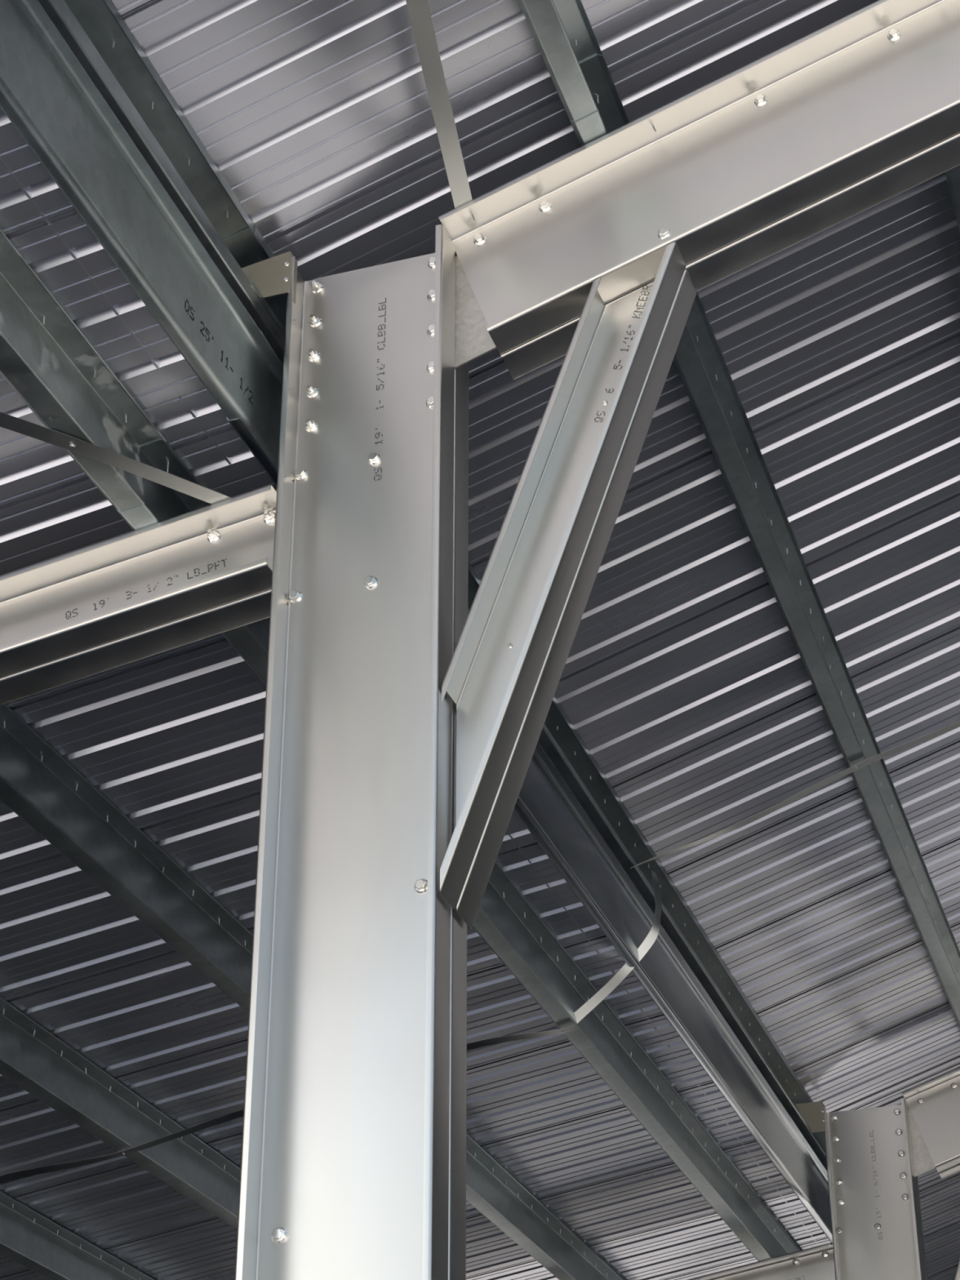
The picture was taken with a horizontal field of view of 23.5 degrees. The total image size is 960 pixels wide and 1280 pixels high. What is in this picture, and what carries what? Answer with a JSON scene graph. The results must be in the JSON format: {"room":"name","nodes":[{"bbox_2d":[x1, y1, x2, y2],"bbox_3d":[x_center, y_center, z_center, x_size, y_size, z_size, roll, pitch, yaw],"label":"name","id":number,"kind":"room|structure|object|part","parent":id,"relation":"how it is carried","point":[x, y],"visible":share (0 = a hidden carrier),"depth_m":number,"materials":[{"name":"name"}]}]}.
{"room":"metal workshop","nodes":[
{"label":"metal workshop","id":0,"kind":"room"},
{"bbox_2d":[0,106,832,1279],"bbox_3d":[-1.254,4.016,13.010,6.443,1.090,21.600,-9,-31,16],"label":"ceiling","id":1,"kind":"structure","parent":0,"point":[173,739],"depth_m":8.85,"materials":[{"name":"metal"}]},
{"bbox_2d":[111,0,959,1279],"bbox_3d":[6.080,0.486,12.231,9.305,3.116,21.600,-9,-31,16],"label":"ceiling","id":2,"kind":"structure","parent":0,"point":[685,678],"depth_m":8.07,"materials":[{"name":"metal"}]},
{"bbox_2d":[0,156,819,1245],"bbox_3d":[1.694,2.819,12.569,0.007,0.614,21.600,-9,-31,16],"label":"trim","id":3,"kind":"structure","parent":2,"relation":"attached to","point":[26,190],"depth_m":6.06,"materials":[{"name":"metal"}]},
{"bbox_3d":[10.209,5.581,6.242,18.400,0.020,24.400,-9,-31,16],"label":"floor","id":4,"kind":"structure","parent":0,"visible":0},
{"bbox_2d":[235,224,468,1279],"bbox_3d":[-0.281,1.478,4.972,0.453,5.812,0.232,-9,-31,16],"label":"steel column","id":5,"kind":"structure","parent":4,"relation":"on","point":[353,1157],"depth_m":5.57,"materials":[{"name":"metal"}]},
{"bbox_2d":[0,484,276,705],"bbox_3d":[-3.403,0.675,6.636,6.099,1.266,0.232,-9,-31,16],"label":"rafter","id":6,"kind":"object","parent":5,"relation":"attached to","point":[206,571],"visible":0.97,"depth_m":6.12,"materials":[{"name":"metal"}]},
{"bbox_2d":[0,1191,155,1279],"bbox_3d":[-2.147,2.648,10.441,0.129,0.214,9.320,-9,-31,16],"label":"leanto purlin","id":7,"kind":"object","parent":6,"relation":"on","point":[28,1237],"visible":1,"depth_m":10.80,"materials":[{"name":"metal"}]},
{"bbox_2d":[0,228,201,520],"bbox_3d":[-1.283,-1.025,5.045,0.129,0.214,3.608,-9,-31,16],"label":"leanto purlin","id":8,"kind":"object","parent":6,"relation":"on","point":[45,357],"visible":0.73,"depth_m":5.71,"materials":[{"name":"metal"}]},
{"bbox_2d":[0,412,231,504],"bbox_3d":[-1.421,-0.602,5.458,2.033,0.198,0.082,22,-37,-33],"label":"strap","id":9,"kind":"object","parent":8,"relation":"attached to","point":[28,428],"visible":1,"depth_m":5.82,"materials":[{"name":"metal"}]},
{"bbox_2d":[0,996,240,1229],"bbox_3d":[-1.252,2.363,10.262,0.129,0.214,9.320,-9,-31,16],"label":"leanto purlin","id":10,"kind":"object","parent":6,"relation":"on","point":[33,1059],"visible":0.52,"depth_m":9.54,"materials":[{"name":"metal"}]},
{"bbox_2d":[0,1025,577,1183],"bbox_3d":[-1.007,1.995,9.579,2.940,0.474,0.046,-9,-31,16],"label":"strap","id":11,"kind":"object","parent":10,"relation":"attached to","point":[22,1174],"visible":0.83,"depth_m":9.63,"materials":[{"name":"metal"}]},
{"bbox_2d":[0,703,622,1279],"bbox_3d":[-0.322,2.067,10.075,0.129,0.214,9.320,-9,-31,16],"label":"leanto purlin","id":12,"kind":"object","parent":6,"relation":"on","point":[41,787],"visible":0.62,"depth_m":8.03,"materials":[{"name":"metal"}]},
{"bbox_2d":[116,438,799,1261],"bbox_3d":[0.581,1.779,9.894,0.129,0.214,9.320,-9,-31,16],"label":"leanto purlin","id":13,"kind":"object","parent":6,"relation":"on","point":[504,920],"visible":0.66,"depth_m":9.54,"materials":[{"name":"metal"}]},
{"bbox_2d":[0,0,283,470],"bbox_3d":[-1.032,-1.312,5.053,0.085,0.268,3.508,-9,-31,16],"label":"beam","id":14,"kind":"structure","parent":5,"relation":"attached to","point":[46,94],"depth_m":5.55,"materials":[{"name":"metal"}]},
{"bbox_2d":[226,330,832,1244],"bbox_3d":[0.845,1.510,9.949,0.085,0.280,9.320,-9,-31,16],"label":"beam","id":15,"kind":"structure","parent":14,"relation":"attached to","point":[545,804],"depth_m":9.67,"materials":[{"name":"metal"}]},
{"bbox_2d":[574,870,661,1023],"bbox_3d":[0.547,1.254,9.410,0.402,0.621,0.041,-9,-31,16],"label":"strap","id":16,"kind":"object","parent":15,"relation":"attached to","point":[649,940],"visible":0.99,"depth_m":9.35,"materials":[{"name":"metal"}]},
{"bbox_2d":[241,251,297,303],"bbox_3d":[-0.593,-0.991,6.396,0.158,0.143,0.059,-9,-31,16],"label":"cleat","id":17,"kind":"object","parent":5,"relation":"attached to","point":[271,276],"visible":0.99,"depth_m":6.37,"materials":[{"name":"metal"}]},
{"bbox_2d":[37,0,284,362],"bbox_3d":[-1.068,-1.614,5.302,0.109,0.271,3.608,-9,-31,16],"label":"purlin","id":18,"kind":"object","parent":17,"relation":"attached to","point":[95,31],"visible":0.62,"depth_m":5.91,"materials":[{"name":"metal"}]},
{"bbox_3d":[-0.517,-1.001,6.379,0.003,0.143,0.050,-9,-31,16],"label":"return leg","id":19,"kind":"part","parent":17,"relation":"part of","materials":[{"name":"metal"}]},
{"bbox_2d":[222,225,826,1170],"bbox_3d":[0.800,1.171,10.162,0.109,0.227,9.320,-9,-31,16],"label":"purlin","id":20,"kind":"object","parent":17,"relation":"attached to","point":[559,739],"visible":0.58,"depth_m":9.90,"materials":[{"name":"metal"}]},
{"bbox_2d":[454,256,497,368],"bbox_3d":[0.037,-0.934,6.242,0.550,0.540,0.006,-9,-31,16],"label":"gusset plate","id":21,"kind":"object","parent":5,"relation":"attached to","point":[473,340],"visible":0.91,"depth_m":6.21,"materials":[{"name":"metal"}]},
{"bbox_2d":[440,242,696,928],"bbox_3d":[0.244,-0.172,5.723,0.631,1.745,0.232,-9,-31,16],"label":"knee brace","id":22,"kind":"object","parent":5,"relation":"attached to","point":[504,671],"visible":1,"depth_m":5.75,"materials":[{"name":"metal"}]},
{"bbox_2d":[438,0,959,379],"bbox_3d":[4.130,-2.875,5.791,8.870,3.336,0.232,-9,-31,16],"label":"rafter","id":23,"kind":"object","parent":5,"relation":"attached to","point":[861,110],"visible":1,"depth_m":6.18,"materials":[{"name":"metal"}]},
{"bbox_2d":[405,0,472,208],"bbox_3d":[-0.217,-1.788,5.361,0.050,0.142,2.256,-4,-30,8],"label":"strap","id":24,"kind":"object","parent":23,"relation":"attached to","point":[419,11],"visible":1,"depth_m":5.96,"materials":[{"name":"metal"}]},
{"bbox_2d":[518,0,602,124],"bbox_3d":[-0.106,-2.081,5.203,0.097,0.227,3.608,-9,-31,16],"label":"purlin","id":25,"kind":"structure","parent":23,"relation":"on","point":[562,30],"depth_m":6.06,"materials":[{"name":"metal"}]},
{"bbox_2d":[569,53,959,1026],"bbox_3d":[1.758,0.723,10.052,0.097,0.227,9.320,-9,-31,16],"label":"purlin","id":26,"kind":"structure","parent":23,"relation":"on","point":[699,361],"depth_m":8.43,"materials":[{"name":"metal"}]},
{"bbox_2d":[630,720,959,868],"bbox_3d":[1.700,0.446,9.422,2.270,0.751,0.068,-9,-31,16],"label":"strap","id":27,"kind":"object","parent":26,"relation":"attached to","point":[957,724],"visible":1,"depth_m":9.46,"materials":[{"name":"metal"}]},
{"bbox_2d":[945,164,959,233],"bbox_3d":[2.614,0.321,9.956,0.097,0.227,9.320,-9,-31,16],"label":"purlin","id":28,"kind":"structure","parent":23,"relation":"on","point":[953,175],"depth_m":6.85,"materials":[{"name":"metal"}]},
{"bbox_2d":[823,1097,927,1279],"bbox_3d":[2.125,5.093,11.233,0.453,5.812,0.232,-9,-31,16],"label":"steel column","id":29,"kind":"structure","parent":4,"relation":"on","point":[876,1215],"depth_m":12.43,"materials":[{"name":"metal"}]},
{"bbox_2d":[687,1243,835,1279],"bbox_3d":[-0.998,4.290,12.897,6.099,1.266,0.232,-9,-31,16],"label":"rafter","id":30,"kind":"object","parent":29,"relation":"attached to","point":[815,1263],"visible":1,"depth_m":12.38,"materials":[{"name":"metal"}]},
{"bbox_2d":[795,1101,825,1133],"bbox_3d":[1.813,2.626,12.657,0.158,0.170,0.059,-9,-31,16],"label":"cleat","id":31,"kind":"object","parent":29,"relation":"attached to","point":[812,1113],"visible":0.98,"depth_m":12.64,"materials":[{"name":"metal"}]},
{"bbox_2d":[908,1108,935,1177],"bbox_3d":[2.443,2.682,12.504,0.550,0.540,0.006,-9,-31,16],"label":"gusset plate","id":32,"kind":"object","parent":29,"relation":"attached to","point":[923,1162],"visible":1,"depth_m":12.47,"materials":[{"name":"metal"}]},
{"bbox_2d":[902,1067,959,1178],"bbox_3d":[6.536,0.741,12.052,8.870,3.336,0.232,-9,-31,16],"label":"rafter","id":33,"kind":"object","parent":29,"relation":"attached to","point":[934,1104],"visible":1,"depth_m":12.53,"materials":[{"name":"metal"}]},
{"bbox_2d":[954,1257,959,1279],"bbox_3d":[2.650,3.443,11.984,0.631,1.745,0.232,-9,-31,16],"label":"knee brace","id":34,"kind":"object","parent":29,"relation":"attached to","point":[957,1272],"visible":1,"depth_m":12.00,"materials":[{"name":"metal"}]}
]}

